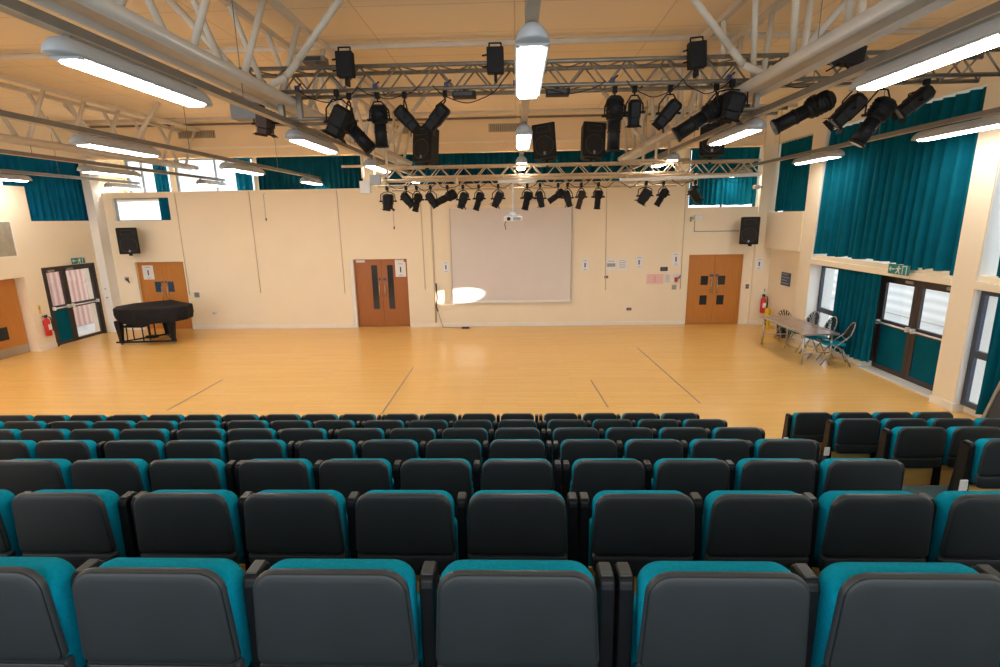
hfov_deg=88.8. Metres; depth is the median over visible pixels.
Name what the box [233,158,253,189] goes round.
curtain
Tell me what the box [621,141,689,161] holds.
frame
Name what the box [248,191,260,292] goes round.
conduit
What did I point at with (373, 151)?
frame
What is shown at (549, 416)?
chair
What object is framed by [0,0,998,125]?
ceiling
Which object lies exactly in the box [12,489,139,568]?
chair
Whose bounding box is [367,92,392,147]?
spotlight
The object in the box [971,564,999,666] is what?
chair
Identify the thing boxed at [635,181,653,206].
spotlight
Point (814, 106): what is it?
spotlight
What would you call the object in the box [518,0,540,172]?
rail
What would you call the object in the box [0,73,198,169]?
roof truss
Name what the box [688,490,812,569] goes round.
chair
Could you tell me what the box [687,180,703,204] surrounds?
spotlight
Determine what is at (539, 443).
cushion
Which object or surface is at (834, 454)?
board
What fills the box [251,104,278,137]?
spotlight
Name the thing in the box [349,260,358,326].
reveal
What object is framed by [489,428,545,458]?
chair
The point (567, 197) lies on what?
spotlight
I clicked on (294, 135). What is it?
strip light
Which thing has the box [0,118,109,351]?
wall
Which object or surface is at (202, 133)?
air vent
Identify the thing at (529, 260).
projection screen
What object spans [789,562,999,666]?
chair
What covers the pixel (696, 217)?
wall sensor
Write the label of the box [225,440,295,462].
chair
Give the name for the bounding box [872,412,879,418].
cushion
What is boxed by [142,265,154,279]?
paper notice
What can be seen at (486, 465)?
cushion
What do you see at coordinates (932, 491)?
tier
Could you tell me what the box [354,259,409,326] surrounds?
door
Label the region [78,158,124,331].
column
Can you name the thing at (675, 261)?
paper notice
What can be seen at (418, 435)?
chair
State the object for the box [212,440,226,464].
cushion
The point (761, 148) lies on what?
wall
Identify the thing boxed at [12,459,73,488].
cushion
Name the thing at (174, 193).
conduit
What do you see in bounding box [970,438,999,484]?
cushion
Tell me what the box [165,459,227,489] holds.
cushion
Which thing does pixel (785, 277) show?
notice sign
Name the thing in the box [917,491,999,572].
chair
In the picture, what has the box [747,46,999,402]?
wall
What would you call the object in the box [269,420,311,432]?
chair
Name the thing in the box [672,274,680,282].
holder
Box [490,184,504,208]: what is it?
spotlight
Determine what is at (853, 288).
curtain
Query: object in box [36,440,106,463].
chair
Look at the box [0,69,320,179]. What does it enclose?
rail
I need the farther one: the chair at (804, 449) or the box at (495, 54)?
the box at (495, 54)
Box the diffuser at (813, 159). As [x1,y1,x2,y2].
[795,157,839,164]
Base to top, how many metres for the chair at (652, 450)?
0.830 m
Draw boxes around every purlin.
[0,27,939,59]
[57,103,797,123]
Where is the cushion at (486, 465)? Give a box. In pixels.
[482,458,552,471]
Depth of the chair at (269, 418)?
7.56 m
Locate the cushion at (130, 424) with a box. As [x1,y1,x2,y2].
[127,421,135,428]
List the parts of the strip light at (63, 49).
trim frame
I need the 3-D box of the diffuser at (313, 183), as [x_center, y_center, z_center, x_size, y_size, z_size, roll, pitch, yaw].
[-6.360,-5.077,17.294,0.216,0.035,1.280,-1,13,2]
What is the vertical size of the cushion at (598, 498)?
0.440 m
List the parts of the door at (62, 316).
cloth panel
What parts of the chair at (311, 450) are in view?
armrest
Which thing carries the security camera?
attached to the wall at (793, 298)
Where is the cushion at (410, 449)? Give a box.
[372,439,418,457]
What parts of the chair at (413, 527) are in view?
armrest, tip seat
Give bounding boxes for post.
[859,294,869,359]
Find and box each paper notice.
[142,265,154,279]
[395,262,405,276]
[442,261,449,272]
[581,259,588,270]
[606,258,616,270]
[618,259,627,269]
[635,256,642,267]
[664,274,670,282]
[671,253,680,265]
[754,258,763,269]
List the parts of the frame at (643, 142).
post, post, post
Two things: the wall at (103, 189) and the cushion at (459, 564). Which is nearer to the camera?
the cushion at (459, 564)
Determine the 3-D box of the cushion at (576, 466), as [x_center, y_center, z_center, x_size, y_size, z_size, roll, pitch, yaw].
[0.753,1.098,3.603,0.495,0.440,0.121,-1,13,2]
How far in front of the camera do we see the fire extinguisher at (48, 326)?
15.09 m
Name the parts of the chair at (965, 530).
armrest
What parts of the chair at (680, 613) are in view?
armrest, tip seat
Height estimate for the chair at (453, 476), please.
0.830 m
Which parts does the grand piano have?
leg, dolly frame, leg, leg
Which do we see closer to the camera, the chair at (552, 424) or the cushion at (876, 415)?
the chair at (552, 424)
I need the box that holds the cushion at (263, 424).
[260,420,268,427]
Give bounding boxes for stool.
[124,325,150,340]
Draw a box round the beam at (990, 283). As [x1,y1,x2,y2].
[810,255,999,292]
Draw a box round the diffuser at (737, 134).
[710,130,760,145]
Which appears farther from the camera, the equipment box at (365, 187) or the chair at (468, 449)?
the equipment box at (365, 187)
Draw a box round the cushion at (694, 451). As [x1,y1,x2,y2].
[688,439,700,457]
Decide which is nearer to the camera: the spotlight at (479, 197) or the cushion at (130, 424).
the cushion at (130, 424)
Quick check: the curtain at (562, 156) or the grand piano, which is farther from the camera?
the curtain at (562, 156)
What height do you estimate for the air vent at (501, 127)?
0.250 m
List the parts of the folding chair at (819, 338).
seat, frame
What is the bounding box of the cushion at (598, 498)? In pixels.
[592,490,682,535]
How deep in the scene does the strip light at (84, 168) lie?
12.85 m
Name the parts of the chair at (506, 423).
armrest, armrest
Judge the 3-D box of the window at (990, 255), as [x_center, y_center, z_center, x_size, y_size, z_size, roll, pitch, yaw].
[8.675,-1.957,11.228,0.630,5.600,5.092,-1,13,2]
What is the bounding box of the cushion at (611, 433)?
[605,427,645,438]
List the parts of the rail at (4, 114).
rail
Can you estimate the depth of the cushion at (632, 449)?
4.45 m
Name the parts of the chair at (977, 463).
trim, armrest, row plate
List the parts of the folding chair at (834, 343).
seat, frame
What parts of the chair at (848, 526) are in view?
armrest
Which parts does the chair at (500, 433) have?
armrest, armrest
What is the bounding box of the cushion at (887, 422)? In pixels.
[878,418,891,442]
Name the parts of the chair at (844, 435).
trim, armrest, row plate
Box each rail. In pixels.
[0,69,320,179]
[0,116,139,184]
[0,145,224,180]
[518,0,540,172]
[621,0,999,171]
[729,49,999,171]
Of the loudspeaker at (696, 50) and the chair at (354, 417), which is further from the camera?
the chair at (354, 417)
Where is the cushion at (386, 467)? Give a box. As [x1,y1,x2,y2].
[330,458,392,489]
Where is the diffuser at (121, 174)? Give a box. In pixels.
[83,172,137,177]
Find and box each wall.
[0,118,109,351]
[96,160,123,192]
[101,183,757,329]
[119,148,759,205]
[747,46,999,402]
[755,147,762,205]
[831,269,949,325]
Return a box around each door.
[0,278,29,359]
[41,263,106,346]
[137,262,192,328]
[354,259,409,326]
[685,254,742,323]
[869,275,950,390]
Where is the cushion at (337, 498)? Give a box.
[258,490,347,557]
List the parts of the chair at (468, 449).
armrest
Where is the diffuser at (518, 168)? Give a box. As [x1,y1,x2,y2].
[517,163,524,169]
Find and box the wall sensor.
[690,215,702,221]
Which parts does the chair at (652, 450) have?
armrest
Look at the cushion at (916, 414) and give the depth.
7.31 m
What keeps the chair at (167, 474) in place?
on the tier
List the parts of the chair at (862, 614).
armrest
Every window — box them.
[114,198,170,220]
[124,159,171,191]
[173,158,255,191]
[687,148,753,207]
[815,266,838,341]
[960,291,999,409]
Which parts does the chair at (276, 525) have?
armrest, tip seat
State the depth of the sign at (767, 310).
16.27 m
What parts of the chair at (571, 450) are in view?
armrest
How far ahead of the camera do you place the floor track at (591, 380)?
10.60 m
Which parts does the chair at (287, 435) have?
armrest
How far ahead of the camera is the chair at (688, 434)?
5.41 m
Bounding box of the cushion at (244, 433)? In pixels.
[238,428,276,439]
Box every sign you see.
[71,257,85,263]
[660,267,667,270]
[763,307,770,329]
[780,272,790,286]
[888,263,909,275]
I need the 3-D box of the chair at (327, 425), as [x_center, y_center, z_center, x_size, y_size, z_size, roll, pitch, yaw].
[-2.118,1.485,6.758,0.618,0.830,0.315,-1,13,2]
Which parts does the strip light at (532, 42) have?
trim frame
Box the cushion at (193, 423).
[190,420,220,427]
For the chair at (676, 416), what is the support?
on the floor
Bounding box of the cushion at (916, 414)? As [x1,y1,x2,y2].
[912,412,919,417]
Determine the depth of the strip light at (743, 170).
16.22 m
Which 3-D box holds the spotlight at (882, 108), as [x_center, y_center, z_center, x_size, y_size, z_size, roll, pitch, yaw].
[5.803,-3.242,7.553,1.097,0.935,0.620,4,14,21]
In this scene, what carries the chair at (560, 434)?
on the tier
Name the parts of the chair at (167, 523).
armrest, tip seat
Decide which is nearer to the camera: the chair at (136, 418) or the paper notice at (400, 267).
the chair at (136, 418)
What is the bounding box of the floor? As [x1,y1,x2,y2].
[0,323,976,438]
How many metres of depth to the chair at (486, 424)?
6.47 m
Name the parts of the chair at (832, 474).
armrest, armrest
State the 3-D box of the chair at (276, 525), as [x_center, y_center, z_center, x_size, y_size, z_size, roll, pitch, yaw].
[-1.072,1.178,2.788,0.565,0.830,0.315,-1,13,2]
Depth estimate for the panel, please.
15.16 m
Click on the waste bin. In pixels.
(782, 330)
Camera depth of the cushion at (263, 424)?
6.60 m
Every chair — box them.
[0,415,33,422]
[0,421,4,428]
[0,429,21,439]
[0,440,36,459]
[0,459,73,495]
[0,489,22,556]
[0,557,86,666]
[4,421,52,430]
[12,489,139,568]
[20,429,70,442]
[33,415,69,423]
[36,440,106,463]
[51,421,93,431]
[70,415,111,422]
[70,429,119,443]
[70,459,150,496]
[71,557,253,666]
[93,421,135,431]
[103,440,164,463]
[111,415,147,422]
[120,429,177,443]
[131,490,244,564]
[135,421,178,431]
[147,459,237,496]
[148,414,184,423]
[164,440,226,464]
[176,428,226,444]
[178,420,227,431]
[185,414,221,422]
[222,414,263,421]
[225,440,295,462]
[226,420,268,430]
[226,428,276,442]
[235,458,314,498]
[238,490,350,570]
[243,558,423,666]
[264,414,300,422]
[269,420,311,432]
[277,428,333,444]
[295,439,356,466]
[301,414,338,423]
[312,420,360,434]
[313,458,393,512]
[334,428,384,450]
[339,414,381,425]
[347,490,457,574]
[357,439,419,477]
[361,420,403,433]
[382,414,418,427]
[385,428,435,455]
[393,458,472,518]
[405,420,447,438]
[419,439,481,487]
[419,560,614,666]
[420,413,456,427]
[437,428,487,465]
[449,420,491,441]
[457,490,577,560]
[458,413,495,428]
[473,458,560,494]
[483,439,551,464]
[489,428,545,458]
[493,419,541,439]
[497,413,538,428]
[539,413,576,433]
[542,419,586,443]
[546,427,598,459]
[552,439,616,485]
[561,458,644,519]
[577,413,616,426]
[577,490,694,576]
[587,419,631,438]
[599,427,652,455]
[612,561,809,666]
[616,413,656,426]
[616,439,682,477]
[631,419,677,438]
[642,458,729,511]
[651,427,706,450]
[655,413,699,422]
[677,419,727,431]
[680,439,749,466]
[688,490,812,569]
[705,427,764,444]
[725,458,814,494]
[746,439,819,462]
[774,309,794,341]
[782,412,829,442]
[783,311,819,352]
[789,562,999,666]
[799,316,837,358]
[802,491,933,571]
[809,458,904,499]
[816,322,855,366]
[818,418,879,464]
[829,412,870,421]
[870,412,911,420]
[870,418,926,457]
[875,427,945,467]
[911,412,952,420]
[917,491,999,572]
[926,418,973,429]
[930,426,999,485]
[947,438,999,490]
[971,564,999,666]
[973,418,999,427]
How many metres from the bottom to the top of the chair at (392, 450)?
0.830 m
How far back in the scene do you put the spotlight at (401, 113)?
7.66 m
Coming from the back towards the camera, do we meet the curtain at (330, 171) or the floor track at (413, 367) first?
the curtain at (330, 171)
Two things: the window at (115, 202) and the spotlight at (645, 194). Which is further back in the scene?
the window at (115, 202)
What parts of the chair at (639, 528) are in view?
armrest, tip seat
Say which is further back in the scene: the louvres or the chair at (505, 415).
the louvres
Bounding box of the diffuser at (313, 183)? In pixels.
[302,182,321,184]
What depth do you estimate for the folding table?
12.97 m
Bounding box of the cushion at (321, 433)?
[317,428,327,439]
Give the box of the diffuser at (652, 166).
[651,160,676,167]
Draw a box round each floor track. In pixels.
[166,379,222,410]
[381,367,413,413]
[591,380,607,406]
[638,348,699,402]
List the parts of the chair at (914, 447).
trim, armrest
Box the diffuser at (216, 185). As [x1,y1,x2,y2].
[198,184,224,186]
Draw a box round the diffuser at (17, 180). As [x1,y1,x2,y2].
[0,179,27,181]
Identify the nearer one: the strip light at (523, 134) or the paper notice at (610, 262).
the strip light at (523, 134)
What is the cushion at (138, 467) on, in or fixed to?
on the chair at (121, 476)
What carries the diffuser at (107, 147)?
attached to the strip light at (80, 139)
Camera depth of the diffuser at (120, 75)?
4.57 m
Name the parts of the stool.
seat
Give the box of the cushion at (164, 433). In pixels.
[160,429,169,442]
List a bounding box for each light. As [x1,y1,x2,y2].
[0,173,32,181]
[40,34,212,106]
[68,132,161,157]
[77,164,141,177]
[103,182,141,189]
[196,178,226,186]
[219,161,265,174]
[285,127,338,153]
[300,176,322,184]
[363,158,391,172]
[514,20,549,98]
[515,122,532,149]
[516,155,526,169]
[650,152,679,167]
[707,117,766,145]
[730,168,752,172]
[792,148,844,164]
[826,45,867,71]
[849,16,999,90]
[911,114,999,140]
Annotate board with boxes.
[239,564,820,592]
[831,451,869,457]
[903,465,953,484]
[968,485,999,490]
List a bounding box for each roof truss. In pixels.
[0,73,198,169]
[27,0,425,165]
[602,0,955,160]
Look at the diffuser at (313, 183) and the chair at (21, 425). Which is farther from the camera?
the diffuser at (313, 183)
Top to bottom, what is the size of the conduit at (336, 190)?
3.400 m
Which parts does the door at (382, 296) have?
vision panel, vision panel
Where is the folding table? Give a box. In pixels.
[760,315,839,364]
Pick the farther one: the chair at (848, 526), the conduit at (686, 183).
the conduit at (686, 183)
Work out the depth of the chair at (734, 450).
4.42 m
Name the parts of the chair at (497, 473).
armrest, armrest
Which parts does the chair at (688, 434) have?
armrest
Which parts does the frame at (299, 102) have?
post, post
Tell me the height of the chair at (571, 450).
0.830 m
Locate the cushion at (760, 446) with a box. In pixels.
[753,439,766,457]
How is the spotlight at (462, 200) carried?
hanging from the lighting truss at (387, 181)
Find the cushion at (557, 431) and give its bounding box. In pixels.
[553,427,591,434]
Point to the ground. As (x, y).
(87, 328)
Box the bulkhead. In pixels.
[86,114,765,160]
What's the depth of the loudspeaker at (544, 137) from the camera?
11.86 m
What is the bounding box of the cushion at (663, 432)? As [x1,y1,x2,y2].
[658,427,667,438]
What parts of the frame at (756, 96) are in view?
post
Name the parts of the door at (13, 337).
vision panel, kick plate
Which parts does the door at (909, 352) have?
cloth panel, cloth panel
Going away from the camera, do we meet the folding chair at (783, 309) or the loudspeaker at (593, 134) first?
the loudspeaker at (593, 134)
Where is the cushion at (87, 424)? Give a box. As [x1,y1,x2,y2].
[84,421,93,428]
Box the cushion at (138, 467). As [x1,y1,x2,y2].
[88,459,150,492]
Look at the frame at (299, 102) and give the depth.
7.74 m
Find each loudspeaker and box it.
[115,228,140,255]
[412,126,438,169]
[532,122,556,166]
[580,121,605,165]
[699,121,725,163]
[739,217,760,245]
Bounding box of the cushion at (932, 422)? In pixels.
[926,418,937,426]
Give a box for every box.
[230,96,258,121]
[332,46,355,86]
[359,181,370,193]
[370,174,387,184]
[482,42,503,82]
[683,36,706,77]
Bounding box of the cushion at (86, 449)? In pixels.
[51,440,97,458]
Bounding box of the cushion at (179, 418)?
[176,414,184,421]
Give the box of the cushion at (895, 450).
[888,427,902,459]
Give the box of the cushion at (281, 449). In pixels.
[275,440,287,458]
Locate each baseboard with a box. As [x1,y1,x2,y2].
[40,328,125,350]
[127,320,746,329]
[747,320,977,411]
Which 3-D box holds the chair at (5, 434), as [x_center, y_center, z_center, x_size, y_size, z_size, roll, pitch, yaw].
[-5.667,1.441,5.897,0.565,0.830,0.315,-1,13,2]
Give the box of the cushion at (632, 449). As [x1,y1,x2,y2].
[624,439,659,457]
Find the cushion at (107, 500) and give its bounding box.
[35,489,126,556]
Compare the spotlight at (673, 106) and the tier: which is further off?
the spotlight at (673, 106)
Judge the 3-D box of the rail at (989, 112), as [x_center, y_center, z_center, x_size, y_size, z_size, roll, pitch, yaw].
[7.604,-4.444,8.778,0.100,1.696,17.550,-1,13,2]
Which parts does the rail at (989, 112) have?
rail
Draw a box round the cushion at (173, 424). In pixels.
[170,421,178,430]
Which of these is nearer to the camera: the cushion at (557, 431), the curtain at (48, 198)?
the cushion at (557, 431)
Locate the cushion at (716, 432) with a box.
[711,427,720,438]
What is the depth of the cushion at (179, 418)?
7.65 m
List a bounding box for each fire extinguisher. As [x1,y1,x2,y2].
[42,315,53,335]
[760,294,767,312]
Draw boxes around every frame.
[272,94,328,125]
[341,148,407,177]
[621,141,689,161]
[734,83,787,115]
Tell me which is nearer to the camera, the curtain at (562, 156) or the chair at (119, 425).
the chair at (119, 425)
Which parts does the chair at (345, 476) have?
armrest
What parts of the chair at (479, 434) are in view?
armrest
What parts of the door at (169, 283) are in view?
vision panel, vision panel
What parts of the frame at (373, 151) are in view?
post, post, post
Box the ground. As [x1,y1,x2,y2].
[77,298,943,336]
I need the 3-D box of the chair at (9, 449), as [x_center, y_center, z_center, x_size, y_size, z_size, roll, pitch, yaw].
[-4.562,1.352,4.867,0.565,0.830,0.315,-1,13,2]
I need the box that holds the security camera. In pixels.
[752,185,762,188]
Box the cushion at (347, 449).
[328,439,356,457]
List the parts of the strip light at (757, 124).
trim frame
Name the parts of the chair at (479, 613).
armrest, armrest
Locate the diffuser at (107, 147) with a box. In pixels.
[77,144,156,157]
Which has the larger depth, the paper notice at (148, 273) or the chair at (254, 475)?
the paper notice at (148, 273)
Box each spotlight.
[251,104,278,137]
[320,89,355,143]
[346,93,375,155]
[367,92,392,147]
[379,186,396,210]
[393,91,422,136]
[400,186,414,208]
[412,185,423,211]
[422,90,449,136]
[425,185,437,208]
[435,185,456,205]
[456,185,470,209]
[473,184,485,210]
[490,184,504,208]
[520,183,534,210]
[535,183,546,207]
[547,183,563,203]
[561,183,573,207]
[575,182,586,209]
[591,182,604,208]
[601,86,627,151]
[623,86,645,127]
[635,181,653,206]
[649,85,681,132]
[654,181,669,206]
[671,83,722,141]
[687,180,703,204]
[714,79,749,124]
[770,81,836,134]
[822,80,867,133]
[848,78,935,147]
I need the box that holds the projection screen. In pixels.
[448,202,572,303]
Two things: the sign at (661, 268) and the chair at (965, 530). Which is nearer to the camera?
the chair at (965, 530)
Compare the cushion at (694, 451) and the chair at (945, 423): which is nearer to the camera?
the cushion at (694, 451)
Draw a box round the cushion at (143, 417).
[141,415,147,420]
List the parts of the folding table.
leg, edge trim, leg, leg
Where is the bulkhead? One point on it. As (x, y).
(471, 135)
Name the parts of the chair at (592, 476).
armrest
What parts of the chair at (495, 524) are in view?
armrest, armrest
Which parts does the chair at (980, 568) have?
armrest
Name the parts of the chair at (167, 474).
armrest, armrest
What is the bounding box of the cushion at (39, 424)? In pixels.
[36,421,46,428]
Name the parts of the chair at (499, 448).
armrest, armrest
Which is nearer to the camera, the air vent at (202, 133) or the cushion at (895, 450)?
the cushion at (895, 450)
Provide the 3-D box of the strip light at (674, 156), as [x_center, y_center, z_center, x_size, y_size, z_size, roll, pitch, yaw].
[4.043,-4.287,12.595,0.270,0.225,2.000,-1,13,2]
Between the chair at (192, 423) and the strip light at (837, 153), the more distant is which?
the strip light at (837, 153)
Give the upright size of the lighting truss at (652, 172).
0.296 m
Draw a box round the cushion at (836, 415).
[832,412,839,421]
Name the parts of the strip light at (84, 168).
trim frame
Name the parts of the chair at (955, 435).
armrest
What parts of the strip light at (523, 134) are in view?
trim frame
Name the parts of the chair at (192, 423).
armrest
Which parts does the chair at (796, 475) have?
armrest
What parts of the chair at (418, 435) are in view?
armrest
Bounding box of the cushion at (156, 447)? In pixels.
[149,440,164,459]
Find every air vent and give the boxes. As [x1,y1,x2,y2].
[178,130,215,138]
[397,125,421,133]
[488,123,520,131]
[590,121,621,129]
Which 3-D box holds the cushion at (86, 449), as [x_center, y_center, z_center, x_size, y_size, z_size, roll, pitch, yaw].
[-3.970,1.206,4.743,0.495,0.440,0.121,-1,13,2]
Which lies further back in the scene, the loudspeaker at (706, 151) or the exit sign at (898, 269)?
the loudspeaker at (706, 151)
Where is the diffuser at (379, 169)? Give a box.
[366,166,389,172]
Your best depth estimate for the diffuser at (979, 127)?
8.39 m
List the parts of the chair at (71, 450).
armrest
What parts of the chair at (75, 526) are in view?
armrest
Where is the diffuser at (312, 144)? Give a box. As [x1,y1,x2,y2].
[290,140,335,153]
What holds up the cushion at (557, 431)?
on the chair at (560, 434)
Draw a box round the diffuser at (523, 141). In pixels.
[517,135,530,149]
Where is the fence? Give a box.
[46,269,93,325]
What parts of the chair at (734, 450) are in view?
armrest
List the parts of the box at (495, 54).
handle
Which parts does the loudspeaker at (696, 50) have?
handle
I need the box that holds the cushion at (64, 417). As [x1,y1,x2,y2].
[62,415,69,420]
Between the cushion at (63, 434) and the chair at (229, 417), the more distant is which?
the chair at (229, 417)
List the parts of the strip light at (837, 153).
trim frame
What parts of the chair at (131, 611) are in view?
armrest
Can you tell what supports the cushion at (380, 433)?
on the chair at (356, 435)
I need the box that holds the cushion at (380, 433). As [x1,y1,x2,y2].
[377,428,384,438]
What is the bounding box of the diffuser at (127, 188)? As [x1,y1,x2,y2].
[112,187,139,189]
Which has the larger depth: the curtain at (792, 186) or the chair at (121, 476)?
the curtain at (792, 186)
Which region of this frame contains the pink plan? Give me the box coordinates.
[646,274,663,283]
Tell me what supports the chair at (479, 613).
on the tier
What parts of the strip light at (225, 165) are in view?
trim frame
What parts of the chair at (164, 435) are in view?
armrest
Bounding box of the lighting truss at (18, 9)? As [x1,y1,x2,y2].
[0,0,417,175]
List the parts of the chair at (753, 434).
armrest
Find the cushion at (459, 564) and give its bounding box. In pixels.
[439,560,594,583]
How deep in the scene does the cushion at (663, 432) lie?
5.43 m
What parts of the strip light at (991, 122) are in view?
trim frame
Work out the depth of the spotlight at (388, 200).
12.10 m
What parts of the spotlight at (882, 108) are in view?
fresnel spotlight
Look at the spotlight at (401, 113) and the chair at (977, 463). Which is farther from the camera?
the spotlight at (401, 113)
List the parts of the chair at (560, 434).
armrest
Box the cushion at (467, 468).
[409,458,471,486]
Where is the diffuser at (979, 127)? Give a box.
[917,124,999,140]
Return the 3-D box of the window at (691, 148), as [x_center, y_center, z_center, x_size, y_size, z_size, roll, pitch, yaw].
[7.738,-5.390,17.817,2.350,2.070,0.070,-1,13,2]
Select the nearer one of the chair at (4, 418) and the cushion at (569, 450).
the cushion at (569, 450)
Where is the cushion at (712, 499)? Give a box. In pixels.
[702,490,796,560]
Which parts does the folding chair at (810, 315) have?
frame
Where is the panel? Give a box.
[766,213,803,251]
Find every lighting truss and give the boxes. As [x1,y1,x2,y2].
[0,0,417,175]
[231,47,999,102]
[378,159,760,191]
[402,171,693,188]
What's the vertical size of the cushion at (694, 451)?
0.440 m
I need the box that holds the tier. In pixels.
[902,485,947,498]
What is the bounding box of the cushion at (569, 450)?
[560,439,609,459]
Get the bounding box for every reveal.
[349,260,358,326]
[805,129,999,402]
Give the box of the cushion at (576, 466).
[572,458,635,482]
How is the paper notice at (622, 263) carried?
attached to the wall at (298, 246)
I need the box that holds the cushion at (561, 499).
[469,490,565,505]
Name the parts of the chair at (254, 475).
armrest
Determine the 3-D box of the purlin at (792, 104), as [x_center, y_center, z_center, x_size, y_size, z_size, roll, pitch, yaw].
[-2.451,-6.391,14.892,22.600,0.095,0.100,-1,13,2]
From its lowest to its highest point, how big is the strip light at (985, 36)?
0.225 m
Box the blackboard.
[981,381,999,417]
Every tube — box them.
[498,179,534,182]
[620,173,760,181]
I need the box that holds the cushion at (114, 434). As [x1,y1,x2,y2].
[109,429,119,439]
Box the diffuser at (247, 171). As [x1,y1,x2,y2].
[223,169,262,174]
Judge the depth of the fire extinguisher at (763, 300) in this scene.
16.74 m
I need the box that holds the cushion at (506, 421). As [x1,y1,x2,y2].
[498,419,536,424]
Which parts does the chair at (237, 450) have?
armrest, armrest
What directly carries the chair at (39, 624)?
on the tier
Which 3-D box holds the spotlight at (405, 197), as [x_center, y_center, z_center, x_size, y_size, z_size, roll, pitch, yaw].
[-2.176,-3.222,12.161,0.407,0.561,0.270,-1,13,2]
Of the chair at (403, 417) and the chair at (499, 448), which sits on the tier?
the chair at (499, 448)
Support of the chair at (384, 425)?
on the tier
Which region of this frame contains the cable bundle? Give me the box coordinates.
[435,283,469,328]
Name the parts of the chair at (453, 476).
armrest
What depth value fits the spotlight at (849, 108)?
7.46 m
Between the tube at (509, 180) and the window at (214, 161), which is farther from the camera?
the window at (214, 161)
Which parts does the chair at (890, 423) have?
armrest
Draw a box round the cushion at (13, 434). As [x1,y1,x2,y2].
[8,429,21,439]
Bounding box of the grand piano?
[113,300,193,344]
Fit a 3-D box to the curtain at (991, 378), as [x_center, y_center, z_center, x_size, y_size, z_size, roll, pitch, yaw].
[8.224,0.626,7.550,0.226,2.086,2.360,-1,13,2]
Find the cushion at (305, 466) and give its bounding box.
[252,458,314,489]
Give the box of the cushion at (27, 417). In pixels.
[25,415,33,420]
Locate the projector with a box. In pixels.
[504,183,521,228]
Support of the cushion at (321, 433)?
on the chair at (287, 435)
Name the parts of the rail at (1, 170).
rail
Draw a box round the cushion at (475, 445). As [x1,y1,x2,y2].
[434,439,480,450]
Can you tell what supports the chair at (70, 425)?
on the tier
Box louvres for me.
[0,221,18,257]
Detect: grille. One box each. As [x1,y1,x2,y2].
[413,127,429,158]
[533,123,554,156]
[584,123,604,154]
[701,121,724,152]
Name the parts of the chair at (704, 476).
armrest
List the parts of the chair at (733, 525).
armrest, tip seat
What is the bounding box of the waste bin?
[777,325,790,337]
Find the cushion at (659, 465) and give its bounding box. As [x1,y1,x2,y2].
[653,458,717,489]
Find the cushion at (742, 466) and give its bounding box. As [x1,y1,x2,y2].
[734,458,801,489]
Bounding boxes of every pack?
[302,55,328,65]
[452,90,475,99]
[546,88,569,96]
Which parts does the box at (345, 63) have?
handle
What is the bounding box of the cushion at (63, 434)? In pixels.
[58,429,70,439]
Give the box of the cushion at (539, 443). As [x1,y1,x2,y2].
[490,439,544,445]
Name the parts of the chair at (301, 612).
armrest, tip seat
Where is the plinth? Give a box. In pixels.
[808,340,981,417]
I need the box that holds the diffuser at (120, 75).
[59,60,204,106]
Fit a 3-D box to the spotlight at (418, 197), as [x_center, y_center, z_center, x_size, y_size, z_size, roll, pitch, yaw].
[-1.970,-3.195,12.144,0.308,0.613,0.207,8,15,34]
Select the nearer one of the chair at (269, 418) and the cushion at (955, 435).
the cushion at (955, 435)
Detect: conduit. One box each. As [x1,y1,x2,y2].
[174,193,189,294]
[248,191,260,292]
[336,190,344,291]
[420,202,425,288]
[430,205,436,322]
[605,188,606,289]
[680,183,686,287]
[694,221,738,231]
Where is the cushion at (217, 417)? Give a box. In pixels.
[214,414,221,422]
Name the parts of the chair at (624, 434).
armrest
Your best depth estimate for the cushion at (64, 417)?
7.73 m
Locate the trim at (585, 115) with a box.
[89,111,752,127]
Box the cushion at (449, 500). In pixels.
[365,490,454,535]
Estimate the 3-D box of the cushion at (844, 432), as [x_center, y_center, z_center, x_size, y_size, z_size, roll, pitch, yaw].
[4.453,1.286,6.430,0.495,0.440,0.121,-1,13,2]
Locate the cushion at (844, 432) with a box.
[832,418,856,453]
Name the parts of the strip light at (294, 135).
trim frame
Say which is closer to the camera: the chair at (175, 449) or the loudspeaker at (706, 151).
the chair at (175, 449)
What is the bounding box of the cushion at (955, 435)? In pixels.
[942,426,986,464]
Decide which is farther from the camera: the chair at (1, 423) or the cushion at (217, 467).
the chair at (1, 423)
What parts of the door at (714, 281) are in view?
vision panel, vision panel, vision panel, vision panel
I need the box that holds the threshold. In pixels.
[856,365,931,397]
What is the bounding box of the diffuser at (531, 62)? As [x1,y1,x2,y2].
[517,48,545,98]
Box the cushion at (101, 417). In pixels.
[99,415,106,420]
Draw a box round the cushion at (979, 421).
[973,418,984,425]
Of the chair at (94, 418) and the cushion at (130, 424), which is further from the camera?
the chair at (94, 418)
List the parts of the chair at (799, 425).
trim, armrest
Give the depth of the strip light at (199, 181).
17.18 m
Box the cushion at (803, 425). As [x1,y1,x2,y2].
[790,412,820,442]
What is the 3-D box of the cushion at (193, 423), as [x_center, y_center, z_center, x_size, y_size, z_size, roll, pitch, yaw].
[-3.902,1.360,6.714,0.495,0.440,0.121,-1,13,2]
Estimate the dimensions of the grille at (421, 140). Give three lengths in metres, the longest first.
0.700 x 0.480 x 0.014 m
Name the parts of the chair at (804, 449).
armrest, armrest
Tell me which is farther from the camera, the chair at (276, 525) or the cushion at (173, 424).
the cushion at (173, 424)
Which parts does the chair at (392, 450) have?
armrest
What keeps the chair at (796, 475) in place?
on the tier
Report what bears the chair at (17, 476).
on the tier
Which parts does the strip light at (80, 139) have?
trim frame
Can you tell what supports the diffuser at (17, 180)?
attached to the strip light at (3, 176)
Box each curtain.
[0,154,88,220]
[152,159,169,191]
[158,198,170,219]
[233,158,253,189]
[256,155,361,189]
[384,152,515,187]
[516,149,675,181]
[688,147,759,205]
[775,135,812,211]
[813,122,884,258]
[829,268,881,361]
[866,105,926,262]
[896,86,986,275]
[975,294,999,414]
[996,258,999,277]

